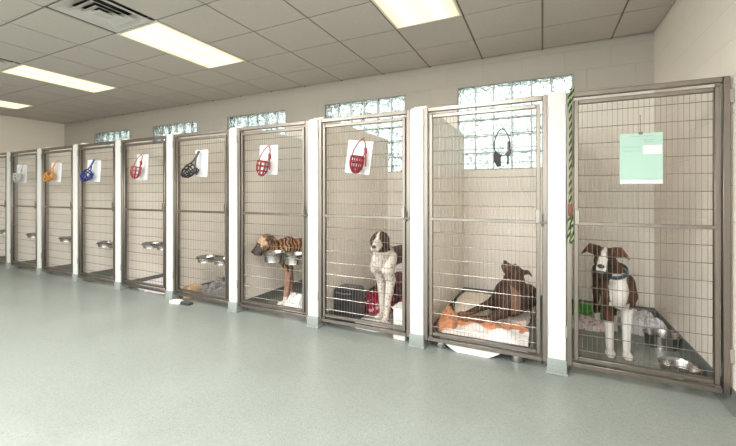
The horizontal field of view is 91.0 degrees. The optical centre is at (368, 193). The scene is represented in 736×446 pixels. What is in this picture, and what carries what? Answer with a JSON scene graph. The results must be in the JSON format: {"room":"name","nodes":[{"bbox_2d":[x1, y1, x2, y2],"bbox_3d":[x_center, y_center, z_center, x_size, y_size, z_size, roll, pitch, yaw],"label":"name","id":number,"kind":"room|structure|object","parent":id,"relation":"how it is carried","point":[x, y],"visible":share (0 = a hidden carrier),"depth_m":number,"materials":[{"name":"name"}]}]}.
{"room":"dog kennel","nodes":[
{"label":"dog kennel","id":0,"kind":"room"},
{"bbox_2d":[0,115,64,152],"bbox_3d":[-8.368,-0.247,4.554,0.150,2.844,7.553,0,0,26],"label":"wall","id":1,"kind":"structure","parent":0,"point":[16,133],"depth_m":7.37,"materials":[{"name":"beige paint"}]},
{"bbox_2d":[0,0,674,123],"bbox_3d":[-3.575,-1.644,2.360,10.591,0.250,7.753,0,0,26],"label":"ceiling","id":2,"kind":"structure","parent":0,"point":[284,44],"depth_m":3.59,"materials":[{"name":"tile"}]},
{"bbox_2d":[0,58,17,69],"bbox_3d":[-4.447,-1.562,4.115,0.528,0.103,0.528,0,0,26],"label":"ceiling vent","id":3,"kind":"object","parent":2,"relation":"in","point":[4,64],"visible":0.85,"depth_m":4.26,"materials":[{"name":"silver metal"}]},
{"bbox_2d":[0,100,32,108],"bbox_3d":[-6.293,-1.547,5.902,0.594,0.064,1.064,0,0,26],"label":"ceiling light","id":4,"kind":"object","parent":2,"relation":"attached to","point":[7,104],"visible":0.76,"depth_m":6.23,"materials":[{"name":"white plastic"}]},
{"bbox_2d":[0,62,117,92],"bbox_3d":[-4.096,-1.547,4.845,0.594,0.064,1.064,0,0,26],"label":"ceiling light","id":5,"kind":"object","parent":2,"relation":"attached to","point":[22,70],"visible":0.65,"depth_m":4.77,"materials":[{"name":"white plastic"}]},
{"bbox_2d":[48,0,151,32],"bbox_3d":[-2.250,-1.562,3.058,0.528,0.103,0.528,0,0,26],"label":"ceiling vent","id":6,"kind":"object","parent":2,"relation":"in","point":[111,15],"visible":0.98,"depth_m":3.10,"materials":[{"name":"silver metal"}]},
{"bbox_2d":[116,17,245,68],"bbox_3d":[-1.898,-1.547,3.788,0.594,0.064,1.064,0,0,26],"label":"ceiling light","id":7,"kind":"object","parent":2,"relation":"attached to","point":[158,35],"visible":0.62,"depth_m":3.68,"materials":[{"name":"white plastic"}]},
{"bbox_2d":[371,0,461,28],"bbox_3d":[0.299,-1.547,2.730,0.594,0.064,1.064,0,0,26],"label":"ceiling light","id":8,"kind":"object","parent":2,"relation":"attached to","point":[401,13],"visible":0.89,"depth_m":3.01,"materials":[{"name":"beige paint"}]},
{"bbox_2d":[65,31,653,307],"bbox_3d":[-1.939,-0.247,5.760,10.591,2.844,0.206,0,0,26],"label":"wall","id":9,"kind":"structure","parent":0,"point":[628,60],"depth_m":3.97,"materials":[{"name":"beige paint"}]},
{"bbox_2d":[94,129,129,145],"bbox_3d":[-5.072,-0.753,7.219,1.190,0.970,0.114,0,0,26],"label":"window","id":10,"kind":"structure","parent":9,"relation":"in","point":[120,134],"depth_m":7.22,"materials":[{"name":"white"}]},
{"bbox_2d":[152,120,197,141],"bbox_3d":[-3.396,-0.753,6.412,1.190,0.970,0.114,0,0,26],"label":"window","id":11,"kind":"structure","parent":9,"relation":"in","point":[191,126],"depth_m":6.41,"materials":[{"name":"white"}]},
{"bbox_2d":[227,109,285,134],"bbox_3d":[-1.720,-0.753,5.606,1.190,0.970,0.114,0,0,26],"label":"window","id":12,"kind":"structure","parent":9,"relation":"in","point":[278,116],"depth_m":5.55,"materials":[{"name":"white"}]},
{"bbox_2d":[324,94,404,171],"bbox_3d":[-0.053,-0.753,4.804,1.190,0.970,0.114,0,0,26],"label":"window","id":13,"kind":"structure","parent":9,"relation":"in","point":[397,102],"depth_m":4.67,"materials":[{"name":"white"}]},
{"bbox_2d":[457,73,573,169],"bbox_3d":[1.592,-0.753,4.013,1.190,0.970,0.114,0,0,26],"label":"window","id":14,"kind":"structure","parent":9,"relation":"in","point":[540,86],"depth_m":4.02,"materials":[{"name":"white"}]},
{"bbox_2d":[465,287,652,313],"bbox_3d":[-1.993,1.127,5.648,10.391,0.095,0.042,0,0,26],"label":"baseboard","id":15,"kind":"structure","parent":9,"relation":"attached to","point":[467,288],"depth_m":3.82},
{"bbox_2d":[0,263,735,445],"bbox_3d":[-3.575,1.235,2.360,10.591,0.120,7.753,0,0,26],"label":"floor","id":16,"kind":"structure","parent":0,"point":[90,362],"depth_m":2.18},
{"bbox_2d":[0,155,5,260],"bbox_3d":[-6.152,0.245,6.781,0.184,1.860,1.619,0,0,26],"label":"wall","id":17,"kind":"structure","parent":16,"relation":"on","point":[1,159],"depth_m":6.26,"materials":[{"name":"white paint"}]},
{"bbox_2d":[0,152,6,263],"bbox_3d":[-6.062,0.231,5.872,0.870,1.764,0.062,0,0,26],"label":"gate","id":18,"kind":"object","parent":17,"relation":"attached to","point":[4,260],"visible":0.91,"depth_m":5.71,"materials":[{"name":"grey metal"}]},
{"bbox_2d":[5,150,36,268],"bbox_3d":[-5.294,0.245,6.369,0.184,1.860,1.619,0,0,26],"label":"wall","id":19,"kind":"structure","parent":16,"relation":"on","point":[28,160],"depth_m":5.79,"materials":[{"name":"white paint"}]},
{"bbox_2d":[10,149,36,268],"bbox_3d":[-5.204,0.231,5.459,0.870,1.764,0.062,0,0,26],"label":"gate","id":20,"kind":"object","parent":19,"relation":"attached to","point":[13,166],"visible":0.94,"depth_m":5.54,"materials":[{"name":"grey metal"}]},
{"bbox_2d":[13,164,22,182],"bbox_3d":[-5.230,-0.310,5.400,0.137,0.305,0.115,0,0,-13],"label":"dog muzzle","id":21,"kind":"object","parent":20,"relation":"hanging from","point":[16,180],"visible":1,"depth_m":5.38,"materials":[{"name":"white plastic"}]},
{"bbox_2d":[13,173,22,182],"bbox_3d":[-5.237,-0.234,5.398,0.131,0.151,0.107,0,0,26],"label":"basket","id":22,"kind":"object","parent":21,"relation":"on","point":[16,180],"depth_m":5.38,"materials":[{"name":"plastic"}]},
{"bbox_2d":[16,165,26,182],"bbox_3d":[-5.267,-0.300,5.489,0.331,0.288,0.007,0,0,26],"label":"paper sheet","id":23,"kind":"object","parent":20,"relation":"attached to","point":[24,169],"visible":0.58,"depth_m":5.46,"materials":[{"name":"grey paper"}]},
{"bbox_2d":[35,147,70,274],"bbox_3d":[-4.437,0.245,5.956,0.184,1.860,1.619,0,0,26],"label":"wall","id":24,"kind":"structure","parent":16,"relation":"on","point":[54,197],"depth_m":5.38,"materials":[{"name":"white paint"}]},
{"bbox_2d":[41,145,72,275],"bbox_3d":[-4.346,0.231,5.046,0.870,1.764,0.062,0,0,26],"label":"gate","id":25,"kind":"object","parent":24,"relation":"attached to","point":[43,155],"visible":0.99,"depth_m":5.11,"materials":[{"name":"grey metal"}]},
{"bbox_2d":[43,160,59,181],"bbox_3d":[-4.409,-0.314,4.999,0.234,0.302,0.119,0,0,11],"label":"dog muzzle","id":26,"kind":"object","parent":25,"relation":"hanging from","point":[52,173],"visible":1,"depth_m":4.98,"materials":[{"name":"orange plastic"}]},
{"bbox_2d":[43,170,54,181],"bbox_3d":[-4.434,-0.242,5.010,0.182,0.158,0.111,0,0,26],"label":"basket","id":27,"kind":"object","parent":26,"relation":"on","point":[52,173],"depth_m":4.98,"materials":[{"name":"plastic"}]},
{"bbox_2d":[51,163,61,181],"bbox_3d":[-4.368,-0.298,5.056,0.295,0.281,0.007,0,0,26],"label":"paper sheet","id":28,"kind":"object","parent":25,"relation":"attached to","point":[58,167],"visible":0.61,"depth_m":5.04,"materials":[{"name":"grey paper"}]},
{"bbox_2d":[71,143,112,281],"bbox_3d":[-3.579,0.245,5.543,0.184,1.860,1.619,0,0,26],"label":"wall","id":29,"kind":"structure","parent":16,"relation":"on","point":[75,278],"depth_m":5.00,"materials":[{"name":"white paint"}]},
{"bbox_2d":[77,141,114,283],"bbox_3d":[-3.488,0.231,4.633,0.870,1.764,0.062,0,0,26],"label":"gate","id":30,"kind":"object","parent":29,"relation":"attached to","point":[80,150],"visible":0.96,"depth_m":4.69,"materials":[{"name":"grey metal"}]},
{"bbox_2d":[80,158,97,181],"bbox_3d":[-3.579,-0.304,4.600,0.234,0.302,0.119,0,0,11],"label":"dog muzzle","id":31,"kind":"object","parent":30,"relation":"hanging from","point":[90,176],"visible":1,"depth_m":4.58,"materials":[{"name":"blue plastic"}]},
{"bbox_2d":[80,169,91,181],"bbox_3d":[-3.605,-0.232,4.611,0.182,0.158,0.111,0,0,26],"label":"basket","id":32,"kind":"object","parent":31,"relation":"on","point":[82,174],"depth_m":4.58,"materials":[{"name":"plastic"}]},
{"bbox_2d":[87,160,100,181],"bbox_3d":[-3.539,-0.293,4.657,0.316,0.292,0.007,0,0,26],"label":"paper sheet","id":33,"kind":"object","parent":30,"relation":"attached to","point":[96,167],"visible":0.65,"depth_m":4.64,"materials":[{"name":"grey paper"}]},
{"bbox_3d":[-4.176,0.650,5.179,0.662,0.090,0.243,0,0,26],"label":"holder","id":34,"kind":"object","parent":29,"relation":"attached to","visible":0},
{"bbox_2d":[59,236,70,241],"bbox_3d":[-4.371,0.661,5.268,0.220,0.063,0.220,0,0,26],"label":"bowl","id":35,"kind":"object","parent":34,"relation":"in","point":[65,238],"visible":0.54,"depth_m":5.18,"materials":[{"name":"silver metal"}]},
{"bbox_2d":[113,138,162,290],"bbox_3d":[-2.721,0.245,5.130,0.184,1.860,1.619,0,0,26],"label":"wall","id":36,"kind":"structure","parent":16,"relation":"on","point":[117,284],"depth_m":4.56,"materials":[{"name":"white paint"}]},
{"bbox_2d":[120,135,166,292],"bbox_3d":[-2.630,0.231,4.221,0.870,1.764,0.062,0,0,26],"label":"gate","id":37,"kind":"object","parent":36,"relation":"attached to","point":[123,148],"visible":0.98,"depth_m":4.22,"materials":[{"name":"grey metal"}]},
{"bbox_2d":[130,153,144,178],"bbox_3d":[-2.674,-0.322,4.170,0.137,0.305,0.115,0,0,-13],"label":"dog muzzle","id":38,"kind":"object","parent":37,"relation":"hanging from","point":[132,167],"visible":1,"depth_m":4.14,"materials":[{"name":"red plastic"}]},
{"bbox_2d":[130,166,141,178],"bbox_3d":[-2.680,-0.245,4.168,0.131,0.151,0.107,0,0,26],"label":"basket","id":39,"kind":"object","parent":38,"relation":"on","point":[140,168],"depth_m":4.14,"materials":[{"name":"plastic"}]},
{"bbox_2d":[136,154,148,179],"bbox_3d":[-2.646,-0.310,4.228,0.224,0.305,0.007,0,0,26],"label":"paper sheet","id":40,"kind":"object","parent":37,"relation":"attached to","point":[144,173],"visible":0.66,"depth_m":4.22,"materials":[{"name":"grey paper"}]},
{"bbox_3d":[-3.319,0.665,4.767,0.662,0.090,0.243,0,0,26],"label":"holder","id":41,"kind":"object","parent":36,"relation":"attached to","visible":0},
{"bbox_2d":[97,241,111,246],"bbox_3d":[-3.513,0.676,4.855,0.220,0.063,0.220,0,0,26],"label":"bowl","id":42,"kind":"object","parent":41,"relation":"in","point":[102,242],"visible":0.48,"depth_m":4.78,"materials":[{"name":"silver metal"}]},
{"bbox_2d":[138,277,164,293],"bbox_3d":[-2.509,1.135,4.634,0.677,0.081,0.682,0,0,26],"label":"pad","id":43,"kind":"object","parent":16,"relation":"on","point":[145,290],"visible":0.2,"depth_m":4.42,"materials":[{"name":"white fabric"}]},
{"bbox_2d":[169,299,182,303],"bbox_3d":[-2.072,1.159,3.905,0.155,0.033,0.093,0,0,26],"label":"scrap","id":44,"kind":"object","parent":16,"relation":"on","point":[174,301],"visible":0.96,"depth_m":3.88,"materials":[{"name":"white paper"}]},
{"bbox_2d":[180,300,192,305],"bbox_3d":[-1.934,1.160,3.843,0.146,0.030,0.082,0,0,26],"label":"scrap","id":45,"kind":"object","parent":16,"relation":"on","point":[185,302],"visible":1,"depth_m":3.82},
{"bbox_2d":[183,283,202,298],"bbox_3d":[-2.029,1.112,4.171,0.171,0.127,0.243,0,0,26],"label":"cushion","id":46,"kind":"object","parent":16,"relation":"on","point":[196,285],"visible":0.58,"depth_m":4.13,"materials":[{"name":"fabric"}]},
{"bbox_2d":[164,133,224,299],"bbox_3d":[-1.863,0.245,4.718,0.184,1.860,1.619,0,0,26],"label":"wall","id":47,"kind":"structure","parent":16,"relation":"on","point":[169,295],"depth_m":4.24,"materials":[{"name":"white paint"}]},
{"bbox_2d":[172,129,228,303],"bbox_3d":[-1.772,0.231,3.808,0.870,1.764,0.062,0,0,26],"label":"gate","id":48,"kind":"object","parent":47,"relation":"attached to","point":[176,141],"visible":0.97,"depth_m":3.83,"materials":[{"name":"grey metal"}]},
{"bbox_2d":[181,149,201,177],"bbox_3d":[-1.860,-0.314,3.773,0.234,0.302,0.119,0,0,11],"label":"dog muzzle","id":49,"kind":"object","parent":48,"relation":"hanging from","point":[184,169],"visible":1,"depth_m":3.75,"materials":[{"name":"black plastic"}]},
{"bbox_2d":[181,163,195,177],"bbox_3d":[-1.885,-0.242,3.784,0.182,0.158,0.111,0,0,26],"label":"basket","id":50,"kind":"object","parent":49,"relation":"on","point":[184,169],"depth_m":3.75,"materials":[{"name":"plastic"}]},
{"bbox_2d":[195,150,207,176],"bbox_3d":[-1.756,-0.319,3.799,0.190,0.285,0.007,2,1,26],"label":"paper sheet","id":51,"kind":"object","parent":48,"relation":"attached to","point":[202,159],"visible":0.88,"depth_m":3.79,"materials":[{"name":"grey paper"}]},
{"bbox_3d":[-2.461,0.620,4.354,0.662,0.090,0.243,0,0,26],"label":"holder","id":52,"kind":"object","parent":47,"relation":"attached to","visible":0},
{"bbox_2d":[142,241,160,248],"bbox_3d":[-2.655,0.631,4.442,0.220,0.063,0.220,0,0,26],"label":"bowl","id":53,"kind":"object","parent":52,"relation":"in","point":[144,246],"visible":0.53,"depth_m":4.37,"materials":[{"name":"silver metal"}]},
{"bbox_2d":[201,276,225,302],"bbox_3d":[-1.540,1.047,4.177,0.625,0.256,0.618,0,0,26],"label":"blanket","id":54,"kind":"object","parent":16,"relation":"on","point":[213,285],"visible":0.23,"depth_m":3.99,"materials":[{"name":"grey fabric"}]},
{"bbox_2d":[227,126,301,312],"bbox_3d":[-1.005,0.245,4.305,0.184,1.860,1.619,0,0,26],"label":"wall","id":55,"kind":"structure","parent":16,"relation":"on","point":[254,191],"depth_m":3.86,"materials":[{"name":"white paint"}]},
{"bbox_2d":[237,120,307,318],"bbox_3d":[-0.914,0.231,3.395,0.870,1.764,0.062,0,0,26],"label":"gate","id":56,"kind":"object","parent":55,"relation":"attached to","point":[241,140],"visible":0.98,"depth_m":3.37,"materials":[{"name":"grey metal"}]},
{"bbox_2d":[256,144,270,175],"bbox_3d":[-0.973,-0.312,3.352,0.137,0.305,0.115,0,0,-13],"label":"dog muzzle","id":57,"kind":"object","parent":56,"relation":"hanging from","point":[269,154],"visible":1,"depth_m":3.32,"materials":[{"name":"red plastic"}]},
{"bbox_2d":[256,160,268,175],"bbox_3d":[-0.980,-0.235,3.350,0.131,0.151,0.107,0,0,26],"label":"basket","id":58,"kind":"object","parent":57,"relation":"on","point":[259,173],"depth_m":3.32,"materials":[{"name":"plastic"}]},
{"bbox_2d":[259,145,277,174],"bbox_3d":[-0.943,-0.318,3.409,0.222,0.278,0.007,1,1,26],"label":"paper sheet","id":59,"kind":"object","parent":56,"relation":"attached to","point":[274,148],"visible":0.65,"depth_m":3.40,"materials":[{"name":"grey paper"}]},
{"bbox_3d":[-1.603,0.715,3.941,0.662,0.090,0.243,0,0,26],"label":"holder","id":60,"kind":"object","parent":55,"relation":"attached to","visible":0},
{"bbox_2d":[197,254,217,262],"bbox_3d":[-1.798,0.727,4.030,0.220,0.063,0.220,0,0,26],"label":"bowl","id":61,"kind":"object","parent":60,"relation":"in","point":[207,255],"visible":0.75,"depth_m":3.97,"materials":[{"name":"silver metal"}]},
{"bbox_2d":[213,256,224,264],"bbox_3d":[-1.568,0.727,3.919,0.220,0.063,0.220,0,0,26],"label":"bowl","id":62,"kind":"object","parent":60,"relation":"in","point":[222,257],"visible":0.44,"depth_m":3.83,"materials":[{"name":"silver metal"}]},
{"bbox_2d":[251,234,301,304],"bbox_3d":[-0.738,0.796,3.939,1.058,0.758,0.292,0,0,-27],"label":"dog","id":63,"kind":"object","parent":16,"relation":"on","point":[258,249],"visible":0.23,"depth_m":3.76},
{"bbox_2d":[283,293,301,312],"bbox_3d":[-0.723,1.090,3.656,0.264,0.171,0.240,0,0,26],"label":"blanket","id":64,"kind":"object","parent":16,"relation":"on","point":[296,298],"visible":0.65,"depth_m":3.58,"materials":[{"name":"white fabric"}]},
{"bbox_2d":[306,117,386,328],"bbox_3d":[-0.147,0.245,3.892,0.184,1.860,1.619,0,0,26],"label":"wall","id":65,"kind":"structure","parent":16,"relation":"on","point":[362,189],"depth_m":3.52,"materials":[{"name":"white paint"}]},
{"bbox_2d":[263,251,301,257],"bbox_3d":[-0.745,0.600,3.528,0.662,0.090,0.243,0,0,26],"label":"holder","id":66,"kind":"object","parent":65,"relation":"attached to","point":[286,251],"visible":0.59,"depth_m":3.50,"materials":[{"name":"silver metal"}]},
{"bbox_2d":[263,250,285,262],"bbox_3d":[-0.940,0.627,3.617,0.225,0.095,0.225,0,0,26],"label":"bowl","id":67,"kind":"object","parent":66,"relation":"in","point":[271,259],"visible":0.77,"depth_m":3.54,"materials":[{"name":"silver metal"}]},
{"bbox_2d":[285,252,301,264],"bbox_3d":[-0.710,0.627,3.506,0.225,0.095,0.225,0,0,26],"label":"bowl","id":68,"kind":"object","parent":66,"relation":"in","point":[288,254],"visible":0.73,"depth_m":3.42,"materials":[{"name":"silver metal"}]},
{"bbox_2d":[317,110,410,336],"bbox_3d":[-0.057,0.231,2.982,0.870,1.764,0.062,0,0,26],"label":"gate","id":69,"kind":"object","parent":65,"relation":"attached to","point":[322,133],"visible":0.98,"depth_m":2.94,"materials":[{"name":"grey metal"}]},
{"bbox_2d":[349,137,366,173],"bbox_3d":[-0.086,-0.312,2.925,0.137,0.305,0.115,0,0,-13],"label":"dog muzzle","id":70,"kind":"object","parent":69,"relation":"hanging from","point":[362,158],"visible":1,"depth_m":2.90,"materials":[{"name":"red plastic"}]},
{"bbox_2d":[349,155,364,173],"bbox_3d":[-0.093,-0.235,2.924,0.131,0.151,0.107,0,0,26],"label":"basket","id":71,"kind":"object","parent":70,"relation":"on","point":[362,158],"depth_m":2.90,"materials":[{"name":"plastic"}]},
{"bbox_2d":[345,140,372,174],"bbox_3d":[-0.080,-0.301,2.993,0.266,0.303,0.007,0,0,26],"label":"paper sheet","id":72,"kind":"object","parent":69,"relation":"attached to","point":[359,150],"visible":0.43,"depth_m":2.99,"materials":[{"name":"grey paper"}]},
{"bbox_2d":[334,284,364,321],"bbox_3d":[-0.184,1.022,3.416,0.243,0.306,0.242,0,0,26],"label":"crate","id":73,"kind":"object","parent":16,"relation":"on","point":[358,295],"visible":0.77,"depth_m":3.33,"materials":[{"name":"grey plastic"}]},
{"bbox_2d":[355,318,388,331],"bbox_3d":[0.031,1.151,3.203,0.332,0.048,0.225,0,0,26],"label":"towel","id":74,"kind":"object","parent":16,"relation":"on","point":[361,318],"visible":0.28,"depth_m":3.16,"materials":[{"name":"white fabric"}]},
{"bbox_2d":[364,291,395,314],"bbox_3d":[0.103,1.085,3.675,0.323,0.180,0.353,0,0,20],"label":"blanket","id":75,"kind":"object","parent":16,"relation":"on","point":[368,296],"visible":0.41,"depth_m":3.57,"materials":[{"name":"red fabric"}]},
{"bbox_2d":[370,231,401,321],"bbox_3d":[0.281,0.755,3.493,0.281,0.841,0.980,0,0,42],"label":"dog","id":76,"kind":"object","parent":16,"relation":"on","point":[395,251],"visible":0.34,"depth_m":3.25},
{"bbox_2d":[374,271,401,303],"bbox_3d":[0.307,1.040,4.140,0.406,0.270,0.540,0,0,26],"label":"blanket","id":77,"kind":"object","parent":16,"relation":"on","point":[398,275],"visible":0.27,"depth_m":3.95,"materials":[{"name":"red fabric"}]},
{"bbox_2d":[392,302,407,340],"bbox_3d":[0.277,1.044,2.963,0.114,0.262,0.162,0,0,26],"label":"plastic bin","id":78,"kind":"object","parent":16,"relation":"on","point":[397,312],"visible":0.52,"depth_m":2.90,"materials":[{"name":"white plastic"}]},
{"bbox_2d":[408,106,463,348],"bbox_3d":[0.711,0.245,3.479,0.184,1.860,1.619,0,0,26],"label":"wall","id":79,"kind":"structure","parent":16,"relation":"on","point":[455,173],"depth_m":3.10,"materials":[{"name":"white paint"}]},
{"bbox_2d":[423,95,548,361],"bbox_3d":[0.801,0.231,2.570,0.870,1.764,0.062,0,0,26],"label":"gate","id":80,"kind":"object","parent":79,"relation":"attached to","point":[428,124],"visible":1,"depth_m":2.56,"materials":[{"name":"silver metal"}]},
{"bbox_2d":[493,127,510,166],"bbox_3d":[0.922,-0.323,2.490,0.115,0.282,0.066,0,0,26],"label":"muzzle","id":81,"kind":"object","parent":80,"relation":"hanging from","point":[497,157],"visible":1,"depth_m":2.47,"materials":[{"name":"grey plastic"}]},
{"bbox_2d":[433,293,534,362],"bbox_3d":[1.068,1.129,3.212,0.738,0.093,1.315,0,0,26],"label":"cot","id":82,"kind":"object","parent":16,"relation":"on","point":[515,359],"visible":0.12,"depth_m":2.76,"materials":[{"name":"grey"}]},
{"bbox_2d":[437,305,459,331],"bbox_3d":[0.653,1.005,2.951,0.151,0.154,0.308,0,0,26],"label":"blanket","id":83,"kind":"object","parent":82,"relation":"on","point":[452,321],"visible":0.87,"depth_m":2.87,"materials":[{"name":"orange fabric"}]},
{"bbox_2d":[454,292,493,315],"bbox_3d":[1.022,1.046,3.460,0.368,0.075,0.756,0,0,22],"label":"cushion","id":84,"kind":"object","parent":82,"relation":"on","point":[475,298],"visible":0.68,"depth_m":3.40,"materials":[{"name":"beige fabric"}]},
{"bbox_2d":[442,323,528,357],"bbox_3d":[0.879,1.090,2.738,0.610,0.204,0.303,0,0,26],"label":"sheet","id":85,"kind":"object","parent":82,"relation":"on","point":[473,327],"visible":0.6,"depth_m":2.65,"materials":[{"name":"white fabric"}]},
{"bbox_2d":[458,317,528,333],"bbox_3d":[0.950,1.046,2.908,0.628,0.072,0.176,0,0,26],"label":"blanket","id":86,"kind":"object","parent":82,"relation":"on","point":[491,325],"visible":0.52,"depth_m":2.85,"materials":[{"name":"orange fabric"}]},
{"bbox_2d":[495,309,530,325],"bbox_3d":[1.282,1.060,3.229,0.312,0.048,0.526,0,0,26],"label":"cushion","id":87,"kind":"object","parent":82,"relation":"on","point":[523,319],"visible":0.23,"depth_m":3.02,"materials":[{"name":"beige fabric"}]},
{"bbox_2d":[457,260,535,322],"bbox_3d":[1.166,0.791,3.064,0.855,0.501,0.414,0,0,-28],"label":"dog","id":88,"kind":"object","parent":87,"relation":"on","point":[504,286],"visible":0.9,"depth_m":2.91},
{"bbox_2d":[541,91,571,376],"bbox_3d":[1.569,0.245,3.067,0.184,1.860,1.619,0,0,26],"label":"wall","id":89,"kind":"structure","parent":16,"relation":"on","point":[556,364],"depth_m":2.35,"materials":[{"name":"white paint"}]},
{"bbox_2d":[565,76,733,394],"bbox_3d":[1.639,0.231,2.167,0.821,1.764,0.062,0,0,26],"label":"gate","id":90,"kind":"object","parent":89,"relation":"attached to","point":[727,94],"visible":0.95,"depth_m":2.08,"materials":[{"name":"silver metal"}]},
{"bbox_2d":[567,87,574,243],"bbox_3d":[1.300,-0.182,2.305,0.064,1.001,0.040,0,0,-34],"label":"leash","id":91,"kind":"object","parent":90,"relation":"hanging from","point":[571,93],"visible":1,"depth_m":2.30,"materials":[{"name":"green fabric"}]},
{"bbox_2d":[620,115,662,183],"bbox_3d":[1.636,-0.265,2.173,0.212,0.414,0.018,0,0,26],"label":"paper sheet","id":92,"kind":"object","parent":90,"relation":"attached to","point":[641,154],"visible":1,"depth_m":2.17,"materials":[{"name":"green paper"}]},
{"bbox_2d":[572,301,602,320],"bbox_3d":[2.069,1.109,3.466,0.336,0.132,0.315,0,0,26],"label":"blanket","id":93,"kind":"object","parent":16,"relation":"on","point":[590,306],"visible":0.4,"depth_m":3.40,"materials":[{"name":"green fabric"}]},
{"bbox_2d":[572,314,604,331],"bbox_3d":[1.925,1.136,3.225,0.354,0.079,0.262,0,0,26],"label":"blanket","id":94,"kind":"object","parent":16,"relation":"on","point":[597,326],"visible":0.44,"depth_m":3.13,"materials":[{"name":"fabric"}]},
{"bbox_2d":[581,243,637,360],"bbox_3d":[1.907,0.763,2.830,0.330,0.824,1.078,0,0,37],"label":"dog","id":95,"kind":"object","parent":16,"relation":"on","point":[602,296],"visible":0.85,"depth_m":2.57},
{"bbox_2d":[616,309,665,335],"bbox_3d":[2.363,1.102,3.141,0.336,0.146,0.393,0,0,14],"label":"blanket","id":96,"kind":"object","parent":16,"relation":"on","point":[655,322],"visible":0.63,"depth_m":3.03,"materials":[{"name":"white fabric"}]},
{"bbox_2d":[642,328,681,350],"bbox_3d":[2.265,1.126,2.794,0.239,0.098,0.239,0,0,26],"label":"bowl","id":97,"kind":"object","parent":16,"relation":"on","point":[657,336],"visible":0.87,"depth_m":2.76,"materials":[{"name":"silver metal"}]},
{"bbox_2d":[658,356,702,381],"bbox_3d":[2.013,1.137,2.338,0.225,0.075,0.225,0,0,26],"label":"bowl","id":98,"kind":"object","parent":16,"relation":"on","point":[671,360],"visible":0.66,"depth_m":2.38,"materials":[{"name":"silver metal"}]},
{"bbox_2d":[654,0,735,390],"bbox_3d":[1.131,-0.247,-0.015,0.150,2.844,7.553,0,0,26],"label":"wall","id":99,"kind":"structure","parent":0,"point":[695,39],"depth_m":2.53,"materials":[{"name":"beige paint"}]},
{"bbox_2d":[653,308,735,416],"bbox_3d":[2.313,1.127,2.663,0.042,0.095,1.701,0,0,26],"label":"baseboard","id":100,"kind":"structure","parent":99,"relation":"attached to","point":[729,401],"depth_m":2.35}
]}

